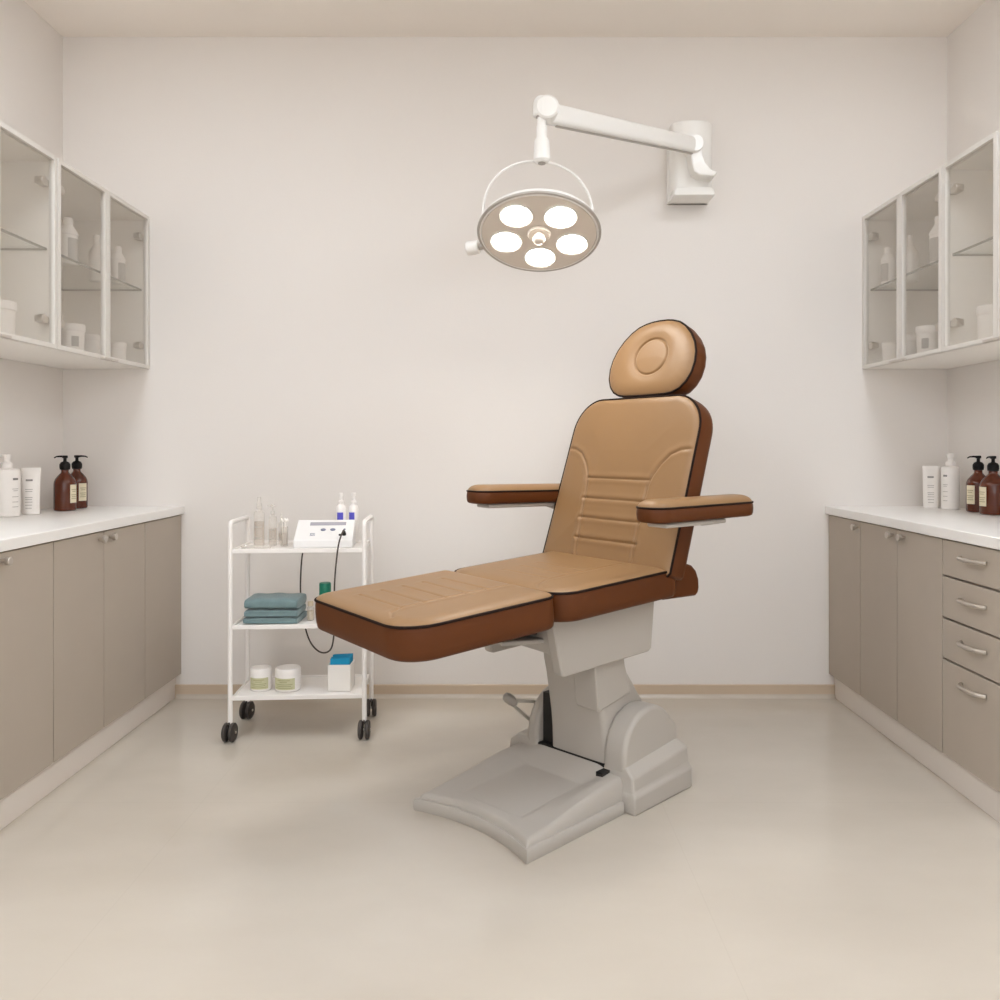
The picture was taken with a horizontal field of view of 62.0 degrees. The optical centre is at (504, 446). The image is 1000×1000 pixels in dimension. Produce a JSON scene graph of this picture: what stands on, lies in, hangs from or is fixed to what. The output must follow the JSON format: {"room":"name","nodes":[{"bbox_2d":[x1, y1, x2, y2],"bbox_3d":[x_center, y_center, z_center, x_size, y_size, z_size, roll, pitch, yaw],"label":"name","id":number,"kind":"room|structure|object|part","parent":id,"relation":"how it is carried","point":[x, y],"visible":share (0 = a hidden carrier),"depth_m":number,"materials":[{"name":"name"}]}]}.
{"room":"examination room","nodes":[
{"label":"examination room","id":0,"kind":"room"},
{"bbox_2d":[0,0,62,511],"bbox_3d":[-2.060,-0.364,0.942,0.100,3.000,5.883,0,0,0],"label":"wall","id":1,"kind":"structure","parent":0,"point":[31,49],"depth_m":3.54,"materials":[{"name":"white paint"}]},
{"bbox_2d":[0,121,56,348],"bbox_3d":[-1.802,-0.697,2.642,0.411,0.694,0.723,0,0,0],"label":"upper cabinet","id":2,"kind":"object","parent":1,"relation":"attached to","point":[28,171],"visible":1,"depth_m":2.99,"materials":[{"name":"white"}]},
{"bbox_3d":[-1.607,-0.355,2.670,0.020,0.010,0.056,0,0,0],"label":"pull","id":3,"kind":"part","parent":2,"relation":"part of","materials":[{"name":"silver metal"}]},
{"bbox_2d":[0,299,16,334],"bbox_3d":[-1.700,-0.430,2.790,0.112,0.115,0.112,0,0,0],"label":"tub","id":4,"kind":"object","parent":2,"relation":"in","point":[8,309],"visible":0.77,"depth_m":2.77,"materials":[{"name":"white plastic"}]},
{"bbox_3d":[-1.700,-0.473,2.790,0.112,0.030,0.112,0,0,0],"label":"lid","id":5,"kind":"part","parent":4,"relation":"part of","materials":[{"name":"white plastic"}]},
{"bbox_2d":[0,158,149,368],"bbox_3d":[-1.802,-0.697,3.393,0.411,0.694,0.778,0,0,0],"label":"upper cabinet","id":6,"kind":"object","parent":1,"relation":"attached to","point":[116,313],"visible":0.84,"depth_m":3.76,"materials":[{"name":"white"}]},
{"bbox_3d":[-2.003,-0.699,3.393,0.007,0.653,0.750,0,0,0],"label":"panel","id":7,"kind":"part","parent":6,"relation":"part of","materials":[{"name":"white"}]},
{"bbox_2d":[61,217,78,266],"bbox_3d":[-1.715,-0.807,3.270,0.072,0.185,0.072,0,0,20],"label":"bottle","id":8,"kind":"object","parent":6,"relation":"on","point":[69,235],"visible":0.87,"depth_m":3.25,"materials":[{"name":"white plastic"}]},
{"bbox_2d":[61,323,85,349],"bbox_3d":[-1.700,-0.426,3.270,0.094,0.108,0.094,0,0,-38],"label":"tub","id":9,"kind":"object","parent":6,"relation":"in","point":[72,334],"visible":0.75,"depth_m":3.23,"materials":[{"name":"white plastic"}]},
{"bbox_3d":[-1.700,-0.467,3.270,0.094,0.028,0.094,0,0,-38],"label":"lid","id":10,"kind":"part","parent":9,"relation":"part of","materials":[{"name":"white plastic"}]},
{"bbox_3d":[-1.623,-0.699,3.193,0.020,0.691,0.375,0,0,0],"label":"door","id":11,"kind":"part","parent":6,"relation":"part of","materials":[{"name":"white"}]},
{"bbox_2d":[84,334,99,353],"bbox_3d":[-1.720,-0.418,3.460,0.074,0.092,0.074,0,0,0],"label":"tub","id":12,"kind":"object","parent":6,"relation":"in","point":[92,341],"visible":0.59,"depth_m":3.43,"materials":[{"name":"white plastic"}]},
{"bbox_3d":[-1.720,-0.453,3.460,0.074,0.024,0.074,0,0,0],"label":"lid","id":13,"kind":"part","parent":12,"relation":"part of","materials":[{"name":"white plastic"}]},
{"bbox_2d":[89,235,99,282],"bbox_3d":[-1.765,-0.815,3.600,0.064,0.200,0.064,0,0,0],"label":"bottle","id":14,"kind":"object","parent":6,"relation":"on","point":[94,253],"visible":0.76,"depth_m":3.57,"materials":[{"name":"white plastic"}]},
{"bbox_3d":[-1.607,-0.355,3.352,0.020,0.010,0.056,0,0,0],"label":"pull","id":15,"kind":"part","parent":6,"relation":"part of","materials":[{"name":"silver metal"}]},
{"bbox_2d":[111,246,125,284],"bbox_3d":[-1.700,-0.797,3.660,0.059,0.165,0.059,0,0,20],"label":"bottle","id":16,"kind":"object","parent":6,"relation":"on","point":[118,266],"visible":0.98,"depth_m":3.64,"materials":[{"name":"white plastic"}]},
{"bbox_2d":[110,342,126,359],"bbox_3d":[-1.690,-0.413,3.640,0.066,0.082,0.066,0,0,0],"label":"tub","id":17,"kind":"object","parent":6,"relation":"in","point":[118,349],"visible":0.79,"depth_m":3.61,"materials":[{"name":"white plastic"}]},
{"bbox_3d":[-1.690,-0.444,3.640,0.066,0.021,0.066,0,0,0],"label":"lid","id":18,"kind":"part","parent":17,"relation":"part of","materials":[{"name":"white plastic"}]},
{"bbox_3d":[-1.623,-0.699,3.582,0.020,0.691,0.397,0,0,0],"label":"door","id":19,"kind":"part","parent":6,"relation":"part of","materials":[{"name":"white"}]},
{"bbox_2d":[0,698,999,999],"bbox_3d":[0.000,1.186,0.942,4.220,0.100,5.883,0,0,0],"label":"floor","id":20,"kind":"structure","parent":0,"point":[807,854],"depth_m":2.21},
{"bbox_2d":[0,542,52,829],"bbox_3d":[-1.725,0.721,2.370,0.566,0.831,0.681,0,0,0],"label":"base cabinet","id":21,"kind":"object","parent":20,"relation":"on","point":[26,573],"visible":0.99,"depth_m":2.56,"materials":[{"name":"beige laminate"}]},
{"bbox_3d":[-1.456,0.333,2.430,0.028,0.026,0.026,0,0,0],"label":"knob","id":22,"kind":"part","parent":21,"relation":"part of","materials":[{"name":"silver metal"}]},
{"bbox_2d":[0,506,184,551],"bbox_3d":[-1.732,0.286,2.906,0.553,0.036,1.752,0,0,0],"label":"countertop","id":23,"kind":"structure","parent":21,"relation":"on","point":[21,531],"depth_m":3.04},
{"bbox_2d":[0,454,19,516],"bbox_3d":[-1.925,0.147,3.220,0.089,0.240,0.088,0,0,0],"label":"pump bottle","id":24,"kind":"object","parent":23,"relation":"on","point":[9,476],"visible":1,"depth_m":3.19,"materials":[{"name":"white plastic"}]},
{"bbox_2d":[21,468,40,514],"bbox_3d":[-1.890,0.175,3.320,0.058,0.185,0.062,0,0,39],"label":"tube","id":25,"kind":"object","parent":23,"relation":"on","point":[31,477],"visible":1,"depth_m":3.31,"materials":[{"name":"white plastic"}]},
{"bbox_2d":[53,455,75,510],"bbox_3d":[-1.851,0.151,3.500,0.091,0.232,0.086,0,0,0],"label":"bottle","id":26,"kind":"object","parent":23,"relation":"on","point":[64,485],"visible":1,"depth_m":3.47,"materials":[{"name":"brown glass"}]},
{"bbox_2d":[71,455,87,508],"bbox_3d":[-1.871,0.151,3.640,0.089,0.232,0.086,0,0,0],"label":"bottle","id":27,"kind":"object","parent":23,"relation":"on","point":[81,480],"visible":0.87,"depth_m":3.62,"materials":[{"name":"brown glass"}]},
{"bbox_2d":[46,523,144,794],"bbox_3d":[-1.725,0.721,3.055,0.566,0.831,0.689,0,0,0],"label":"base cabinet","id":28,"kind":"object","parent":20,"relation":"on","point":[99,577],"visible":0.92,"depth_m":3.00,"materials":[{"name":"beige laminate"}]},
{"bbox_3d":[-1.479,0.669,2.881,0.018,0.720,0.337,0,0,0],"label":"door","id":29,"kind":"part","parent":28,"relation":"part of","materials":[{"name":"beige laminate"}]},
{"bbox_3d":[-1.456,0.333,3.012,0.028,0.026,0.026,0,0,0],"label":"knob","id":30,"kind":"part","parent":28,"relation":"part of","materials":[{"name":"silver metal"}]},
{"bbox_3d":[-1.456,0.333,3.092,0.028,0.026,0.026,0,0,0],"label":"knob","id":31,"kind":"part","parent":28,"relation":"part of","materials":[{"name":"silver metal"}]},
{"bbox_3d":[-1.479,0.669,3.226,0.018,0.720,0.344,0,0,0],"label":"door","id":32,"kind":"part","parent":28,"relation":"part of","materials":[{"name":"beige laminate"}]},
{"bbox_2d":[139,515,180,724],"bbox_3d":[-1.739,0.721,3.591,0.538,0.831,0.383,0,0,0],"label":"base cabinet","id":33,"kind":"object","parent":20,"relation":"on","point":[162,536],"visible":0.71,"depth_m":3.56,"materials":[{"name":"beige laminate"}]},
{"bbox_2d":[221,514,376,741],"bbox_3d":[-0.814,0.710,3.364,0.568,0.852,0.349,0,0,-4],"label":"trolley","id":34,"kind":"object","parent":20,"relation":"on","point":[312,686],"visible":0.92,"depth_m":3.25,"materials":[{"name":"white metal"}]},
{"bbox_3d":[-1.070,0.675,3.353,0.019,0.782,0.292,0,0,-4],"label":"frame","id":35,"kind":"part","parent":34,"relation":"part of","materials":[{"name":"white metal"}]},
{"bbox_2d":[250,664,271,691],"bbox_3d":[-0.975,0.923,3.324,0.086,0.088,0.088,0,0,0],"label":"jar","id":36,"kind":"object","parent":34,"relation":"on","point":[260,675],"visible":1,"depth_m":3.29,"materials":[{"name":"white plastic"}]},
{"bbox_3d":[-0.975,0.891,3.325,0.085,0.025,0.085,0,0,0],"label":"lid","id":37,"kind":"part","parent":36,"relation":"part of","materials":[{"name":"white plastic"}]},
{"bbox_2d":[243,610,306,623],"bbox_3d":[-0.918,0.679,3.333,0.212,0.027,0.168,0,0,0],"label":"folded towel","id":38,"kind":"object","parent":34,"relation":"on","point":[279,619],"visible":0.65,"depth_m":3.25,"materials":[{"name":"teal fabric"}]},
{"bbox_2d":[244,604,305,616],"bbox_3d":[-0.918,0.652,3.333,0.208,0.027,0.166,0,0,-1],"label":"folded towel","id":39,"kind":"object","parent":38,"relation":"on","point":[250,612],"visible":0.66,"depth_m":3.25,"materials":[{"name":"teal fabric"}]},
{"bbox_2d":[244,593,306,608],"bbox_3d":[-0.918,0.615,3.338,0.208,0.046,0.160,0,0,1],"label":"folded towel","id":40,"kind":"object","parent":39,"relation":"on","point":[257,600],"visible":1,"depth_m":3.27,"materials":[{"name":"teal fabric"}]},
{"bbox_2d":[232,610,318,629],"bbox_3d":[-0.814,0.697,3.369,0.498,0.017,0.285,0,0,-3],"label":"shelf","id":41,"kind":"object","parent":34,"relation":"attached to","point":[304,623],"depth_m":3.23,"materials":[{"name":"white metal"}]},
{"bbox_2d":[275,664,300,691],"bbox_3d":[-0.866,0.923,3.324,0.102,0.088,0.104,0,0,0],"label":"jar","id":42,"kind":"object","parent":34,"relation":"on","point":[287,676],"visible":1,"depth_m":3.28,"materials":[{"name":"white plastic"}]},
{"bbox_3d":[-0.866,0.891,3.325,0.100,0.025,0.100,0,0,0],"label":"lid","id":43,"kind":"part","parent":42,"relation":"part of","materials":[{"name":"white plastic"}]},
{"bbox_2d":[232,674,368,700],"bbox_3d":[-0.814,0.971,3.369,0.498,0.017,0.285,0,0,-3],"label":"shelf","id":44,"kind":"object","parent":34,"relation":"attached to","point":[312,686],"depth_m":3.28,"materials":[{"name":"white metal"}]},
{"bbox_2d":[232,540,368,552],"bbox_3d":[-0.814,0.403,3.369,0.498,0.017,0.285,0,0,-3],"label":"shelf","id":45,"kind":"object","parent":34,"relation":"attached to","point":[249,546],"depth_m":3.24,"materials":[{"name":"white metal"}]},
{"bbox_2d":[307,601,313,619],"bbox_3d":[-0.778,0.655,3.330,0.029,0.076,0.029,0,0,0],"label":"vial","id":46,"kind":"object","parent":34,"relation":"on","point":[310,613],"visible":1,"depth_m":3.32,"materials":[{"name":"beige"}]},
{"bbox_2d":[293,520,355,653],"bbox_3d":[-0.736,0.565,3.364,0.270,0.532,0.342,0,0,0],"label":"facial treatment machine","id":47,"kind":"object","parent":34,"relation":"on","point":[337,534],"visible":0.8,"depth_m":3.32,"materials":[{"name":"white plastic"}]},
{"bbox_2d":[319,582,330,594],"bbox_3d":[-0.728,0.621,3.370,0.052,0.144,0.052,0,0,0],"label":"bottle","id":48,"kind":"object","parent":34,"relation":"on","point":[324,587],"visible":0.34,"depth_m":3.35,"materials":[{"name":"green plastic"}]},
{"bbox_2d":[336,493,345,519],"bbox_3d":[-0.687,0.295,3.486,0.041,0.207,0.042,0,0,0],"label":"lotion bottle","id":49,"kind":"object","parent":34,"relation":"on","point":[340,509],"visible":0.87,"depth_m":3.47,"materials":[{"name":"white plastic"}]},
{"bbox_2d":[328,659,354,690],"bbox_3d":[-0.656,0.915,3.338,0.092,0.104,0.092,0,0,0],"label":"tissue box","id":50,"kind":"object","parent":34,"relation":"on","point":[340,677],"visible":0.93,"depth_m":3.29,"materials":[{"name":"white cardboard"}]},
{"bbox_2d":[330,653,352,664],"bbox_3d":[-0.656,0.898,3.338,0.080,0.125,0.080,0,0,0],"label":"tissues","id":51,"kind":"object","parent":50,"relation":"in","point":[337,659],"visible":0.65,"depth_m":3.30,"materials":[{"name":"blue paper"}]},
{"bbox_2d":[349,493,358,541],"bbox_3d":[-0.634,0.295,3.489,0.041,0.207,0.042,0,0,0],"label":"lotion bottle","id":52,"kind":"object","parent":34,"relation":"on","point":[353,508],"visible":0.77,"depth_m":3.48,"materials":[{"name":"white plastic"}]},
{"bbox_3d":[-0.557,0.675,3.385,0.019,0.782,0.292,0,0,-4],"label":"frame","id":53,"kind":"part","parent":34,"relation":"part of","materials":[{"name":"white metal"}]},
{"bbox_2d":[314,319,753,863],"bbox_3d":[0.086,0.338,2.701,1.280,1.596,0.880,0,0,-37],"label":"chair","id":54,"kind":"object","parent":20,"relation":"on","point":[627,503],"visible":1,"depth_m":2.68,"materials":[{"name":"beige leather"}]},
{"bbox_3d":[0.079,0.153,3.171,0.502,0.033,0.110,0,0,-36],"label":"armrest","id":55,"kind":"part","parent":54,"relation":"part of","materials":[{"name":"beige leather"}]},
{"bbox_3d":[0.043,0.218,3.144,0.312,0.019,0.079,0,0,-36],"label":"support plate","id":56,"kind":"part","parent":54,"relation":"part of","materials":[{"name":"grey plastic"}]},
{"bbox_3d":[0.063,0.937,2.944,0.102,0.107,0.026,0,0,-15],"label":"foot lever","id":57,"kind":"part","parent":54,"relation":"part of","materials":[{"name":"grey metal"}]},
{"bbox_3d":[0.178,0.409,2.776,0.486,0.043,0.596,0,0,-36],"label":"seat","id":58,"kind":"part","parent":54,"relation":"part of","materials":[{"name":"beige leather"}]},
{"bbox_3d":[0.404,0.118,2.953,0.184,0.588,0.638,0,0,-36],"label":"backrest","id":59,"kind":"part","parent":54,"relation":"part of","materials":[{"name":"beige leather"}]},
{"bbox_3d":[0.569,0.235,2.597,0.277,0.016,0.083,0,0,-36],"label":"support plate","id":60,"kind":"part","parent":54,"relation":"part of","materials":[{"name":"grey plastic"}]},
{"bbox_3d":[0.606,0.169,2.623,0.467,0.029,0.115,0,0,-36],"label":"armrest","id":61,"kind":"part","parent":54,"relation":"part of","materials":[{"name":"beige leather"}]},
{"bbox_2d":[829,515,865,720],"bbox_3d":[1.725,0.721,3.615,0.566,0.831,0.337,0,0,0],"label":"base cabinet","id":62,"kind":"object","parent":20,"relation":"on","point":[844,533],"visible":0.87,"depth_m":3.59,"materials":[{"name":"beige laminate"}]},
{"bbox_3d":[1.456,0.333,3.465,0.028,0.026,0.026,0,0,0],"label":"knob","id":63,"kind":"part","parent":62,"relation":"part of","materials":[{"name":"silver metal"}]},
{"bbox_2d":[861,522,949,784],"bbox_3d":[1.725,0.721,3.122,0.566,0.831,0.648,0,0,0],"label":"base cabinet","id":64,"kind":"object","parent":20,"relation":"on","point":[902,574],"visible":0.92,"depth_m":3.07,"materials":[{"name":"beige laminate"}]},
{"bbox_3d":[1.479,0.669,3.284,0.018,0.720,0.320,0,0,0],"label":"door","id":65,"kind":"part","parent":64,"relation":"part of","materials":[{"name":"beige laminate"}]},
{"bbox_3d":[1.456,0.333,3.152,0.028,0.026,0.026,0,0,0],"label":"knob","id":66,"kind":"part","parent":64,"relation":"part of","materials":[{"name":"silver metal"}]},
{"bbox_3d":[1.456,0.333,3.062,0.028,0.026,0.026,0,0,0],"label":"knob","id":67,"kind":"part","parent":64,"relation":"part of","materials":[{"name":"silver metal"}]},
{"bbox_3d":[1.479,0.669,2.960,0.018,0.720,0.320,0,0,0],"label":"door","id":68,"kind":"part","parent":64,"relation":"part of","materials":[{"name":"beige laminate"}]},
{"bbox_2d":[943,539,999,822],"bbox_3d":[1.721,0.721,2.629,0.573,0.831,0.338,0,0,0],"label":"base cabinet","id":69,"kind":"object","parent":20,"relation":"on","point":[971,587],"visible":1,"depth_m":2.61,"materials":[{"name":"beige laminate"}]},
{"bbox_2d":[825,506,999,549],"bbox_3d":[1.732,0.286,3.091,0.553,0.036,1.382,0,0,0],"label":"countertop","id":70,"kind":"structure","parent":69,"relation":"on","point":[960,525],"depth_m":3.12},
{"bbox_2d":[922,466,939,507],"bbox_3d":[1.876,0.175,3.665,0.062,0.185,0.058,0,0,-11],"label":"tube","id":71,"kind":"object","parent":70,"relation":"on","point":[931,474],"visible":1,"depth_m":3.65,"materials":[{"name":"white plastic"}]},
{"bbox_2d":[941,453,959,509],"bbox_3d":[1.921,0.147,3.590,0.072,0.240,0.072,0,0,0],"label":"pump bottle","id":72,"kind":"object","parent":70,"relation":"on","point":[950,473],"visible":1,"depth_m":3.56,"materials":[{"name":"white plastic"}]},
{"bbox_2d":[966,456,984,512],"bbox_3d":[1.949,0.151,3.430,0.092,0.232,0.090,0,0,0],"label":"bottle","id":73,"kind":"object","parent":70,"relation":"on","point":[972,483],"visible":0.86,"depth_m":3.41,"materials":[{"name":"brown glass"}]},
{"bbox_2d":[979,456,999,514],"bbox_3d":[1.931,0.151,3.295,0.098,0.232,0.096,0,0,0],"label":"bottle","id":74,"kind":"object","parent":70,"relation":"on","point":[989,486],"visible":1,"depth_m":3.27,"materials":[{"name":"brown glass"}]},
{"bbox_3d":[1.479,0.870,2.629,0.018,0.316,0.334,0,0,0],"label":"drawer","id":75,"kind":"part","parent":69,"relation":"part of","materials":[{"name":"beige laminate"}]},
{"bbox_3d":[1.452,0.762,2.607,0.035,0.015,0.149,0,0,0],"label":"handle","id":76,"kind":"part","parent":69,"relation":"part of","materials":[{"name":"silver metal"}]},
{"bbox_3d":[1.479,0.639,2.629,0.018,0.130,0.334,0,0,0],"label":"drawer","id":77,"kind":"part","parent":69,"relation":"part of","materials":[{"name":"beige laminate"}]},
{"bbox_3d":[1.452,0.627,2.607,0.035,0.015,0.149,0,0,0],"label":"handle","id":78,"kind":"part","parent":69,"relation":"part of","materials":[{"name":"silver metal"}]},
{"bbox_3d":[1.479,0.500,2.629,0.018,0.134,0.334,0,0,0],"label":"drawer","id":79,"kind":"part","parent":69,"relation":"part of","materials":[{"name":"beige laminate"}]},
{"bbox_3d":[1.452,0.490,2.607,0.035,0.015,0.149,0,0,0],"label":"handle","id":80,"kind":"part","parent":69,"relation":"part of","materials":[{"name":"silver metal"}]},
{"bbox_3d":[1.479,0.368,2.629,0.018,0.117,0.334,0,0,0],"label":"drawer","id":81,"kind":"part","parent":69,"relation":"part of","materials":[{"name":"beige laminate"}]},
{"bbox_3d":[1.452,0.355,2.607,0.035,0.015,0.149,0,0,0],"label":"handle","id":82,"kind":"part","parent":69,"relation":"part of","materials":[{"name":"silver metal"}]},
{"bbox_2d":[63,37,946,683],"bbox_3d":[0.000,-0.364,3.833,4.020,3.000,0.100,0,0,0],"label":"wall","id":83,"kind":"structure","parent":0,"point":[323,324],"depth_m":3.78,"materials":[{"name":"white paint"}]},
{"bbox_2d":[175,684,834,696],"bbox_3d":[0.010,1.107,3.777,3.020,0.058,0.012,0,0,0],"label":"baseboard","id":84,"kind":"structure","parent":83,"relation":"attached to","point":[179,688],"depth_m":3.77,"materials":[{"name":"beige"}]},
{"bbox_2d":[175,694,835,698],"bbox_3d":[0.005,1.128,3.763,2.990,0.016,0.016,0,0,0],"label":"trim","id":85,"kind":"structure","parent":83,"relation":"attached to","point":[178,696],"depth_m":3.77,"materials":[{"name":"beige wood"}]},
{"bbox_2d":[465,95,716,271],"bbox_3d":[0.466,-1.054,3.285,1.321,0.761,0.476,0,0,-37],"label":"lamp","id":86,"kind":"object","parent":83,"relation":"attached to","point":[535,229],"visible":1,"depth_m":3.06,"materials":[{"name":"white metal"}]},
{"bbox_3d":[-0.118,-0.744,3.107,0.051,0.055,0.052,0,0,16],"label":"knob","id":87,"kind":"part","parent":86,"relation":"part of","materials":[{"name":"white plastic"}]},
{"bbox_3d":[0.121,-0.747,2.977,0.046,0.046,0.048,0,0,0],"label":"handle","id":88,"kind":"part","parent":86,"relation":"part of","materials":[{"name":"beige plastic"}]},
{"bbox_3d":[0.122,-0.764,2.998,0.412,0.172,0.378,0,0,0],"label":"plate","id":89,"kind":"part","parent":86,"relation":"part of","materials":[{"name":"beige metal"}]},
{"bbox_3d":[0.132,-1.101,2.985,0.060,0.163,0.060,0,0,0],"label":"hanging post","id":90,"kind":"part","parent":86,"relation":"part of","materials":[{"name":"white metal"}]},
{"bbox_3d":[0.490,-1.254,3.310,0.900,0.161,0.048,0,0,-40],"label":"arm","id":91,"kind":"part","parent":86,"relation":"part of","materials":[{"name":"white metal"}]},
{"bbox_3d":[0.828,-1.266,3.767,0.189,0.335,0.030,0,0,0],"label":"wall plate","id":92,"kind":"part","parent":86,"relation":"part of","materials":[{"name":"white metal"}]},
{"bbox_2d":[24,0,985,36],"bbox_3d":[0.000,-1.914,0.942,4.220,0.100,5.883,0,0,0],"label":"ceiling","id":93,"kind":"structure","parent":0,"point":[69,18],"depth_m":3.62,"materials":[{"name":"white paint"}]},
{"bbox_2d":[947,0,999,508],"bbox_3d":[2.060,-0.364,0.942,0.100,3.000,5.883,0,0,0],"label":"wall","id":94,"kind":"structure","parent":0,"point":[973,48],"depth_m":3.57,"materials":[{"name":"white paint"}]},
{"bbox_2d":[862,167,999,368],"bbox_3d":[1.807,-0.697,3.438,0.402,0.694,0.689,0,0,0],"label":"upper cabinet","id":95,"kind":"object","parent":94,"relation":"attached to","point":[892,313],"visible":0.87,"depth_m":3.76,"materials":[{"name":"white"}]},
{"bbox_3d":[1.632,-0.698,3.604,0.020,0.691,0.352,0,0,0],"label":"door","id":96,"kind":"part","parent":95,"relation":"part of","materials":[{"name":"white"}]},
{"bbox_2d":[880,247,895,285],"bbox_3d":[1.690,-0.797,3.670,0.064,0.165,0.064,0,0,-20],"label":"bottle","id":97,"kind":"object","parent":95,"relation":"on","point":[888,261],"visible":0.98,"depth_m":3.65,"materials":[{"name":"white plastic"}]},
{"bbox_2d":[882,342,895,360],"bbox_3d":[1.700,-0.415,3.670,0.072,0.085,0.072,0,0,0],"label":"tub","id":98,"kind":"object","parent":95,"relation":"in","point":[888,349],"visible":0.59,"depth_m":3.64,"materials":[{"name":"white plastic"}]},
{"bbox_3d":[1.700,-0.446,3.670,0.072,0.022,0.072,0,0,0],"label":"lid","id":99,"kind":"part","parent":98,"relation":"part of","materials":[{"name":"white plastic"}]},
{"bbox_3d":[1.616,-0.355,3.397,0.020,0.010,0.056,0,0,0],"label":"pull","id":100,"kind":"part","parent":95,"relation":"part of","materials":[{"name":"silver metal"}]},
{"bbox_2d":[906,334,916,355],"bbox_3d":[1.695,-0.420,3.500,0.084,0.095,0.084,0,0,0],"label":"tub","id":101,"kind":"object","parent":95,"relation":"in","point":[911,345],"visible":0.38,"depth_m":3.46,"materials":[{"name":"white plastic"}]},
{"bbox_3d":[1.695,-0.455,3.500,0.084,0.025,0.084,0,0,0],"label":"lid","id":102,"kind":"part","parent":101,"relation":"part of","materials":[{"name":"white plastic"}]},
{"bbox_2d":[906,235,918,282],"bbox_3d":[1.755,-0.815,3.600,0.060,0.200,0.060,0,0,0],"label":"bottle","id":103,"kind":"object","parent":95,"relation":"on","point":[912,256],"visible":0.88,"depth_m":3.58,"materials":[{"name":"white plastic"}]},
{"bbox_3d":[1.632,-0.698,3.260,0.020,0.691,0.331,0,0,0],"label":"door","id":104,"kind":"part","parent":95,"relation":"part of","materials":[{"name":"white"}]},
{"bbox_2d":[915,325,937,352],"bbox_3d":[1.705,-0.428,3.350,0.096,0.112,0.096,0,0,-43],"label":"tub","id":105,"kind":"object","parent":95,"relation":"in","point":[926,335],"visible":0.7,"depth_m":3.31,"materials":[{"name":"white plastic"}]},
{"bbox_3d":[1.705,-0.470,3.350,0.096,0.029,0.096,0,0,-43],"label":"lid","id":106,"kind":"part","parent":105,"relation":"part of","materials":[{"name":"white plastic"}]},
{"bbox_2d":[929,216,938,267],"bbox_3d":[1.715,-0.812,3.285,0.076,0.195,0.076,0,0,-20],"label":"bottle","id":107,"kind":"object","parent":95,"relation":"on","point":[934,233],"visible":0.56,"depth_m":3.27,"materials":[{"name":"white plastic"}]},
{"bbox_2d":[942,129,999,351],"bbox_3d":[1.807,-0.697,2.736,0.402,0.694,0.712,0,0,0],"label":"upper cabinet","id":108,"kind":"object","parent":94,"relation":"attached to","point":[970,180],"visible":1,"depth_m":3.08,"materials":[{"name":"white"}]},
{"bbox_2d":[976,304,992,338],"bbox_3d":[1.700,-0.432,2.910,0.092,0.120,0.092,0,0,0],"label":"tub","id":109,"kind":"object","parent":108,"relation":"in","point":[984,313],"visible":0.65,"depth_m":2.89,"materials":[{"name":"white plastic"}]},
{"bbox_3d":[1.700,-0.477,2.910,0.092,0.031,0.092,0,0,0],"label":"lid","id":110,"kind":"part","parent":109,"relation":"part of","materials":[{"name":"white plastic"}]},
{"bbox_3d":[1.616,-0.355,2.774,0.020,0.010,0.056,0,0,0],"label":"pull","id":111,"kind":"part","parent":108,"relation":"part of","materials":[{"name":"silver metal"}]},
{"bbox_3d":[1.632,-0.698,2.562,0.020,0.691,0.361,0,0,0],"label":"door","id":112,"kind":"part","parent":108,"relation":"part of","materials":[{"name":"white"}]}
]}

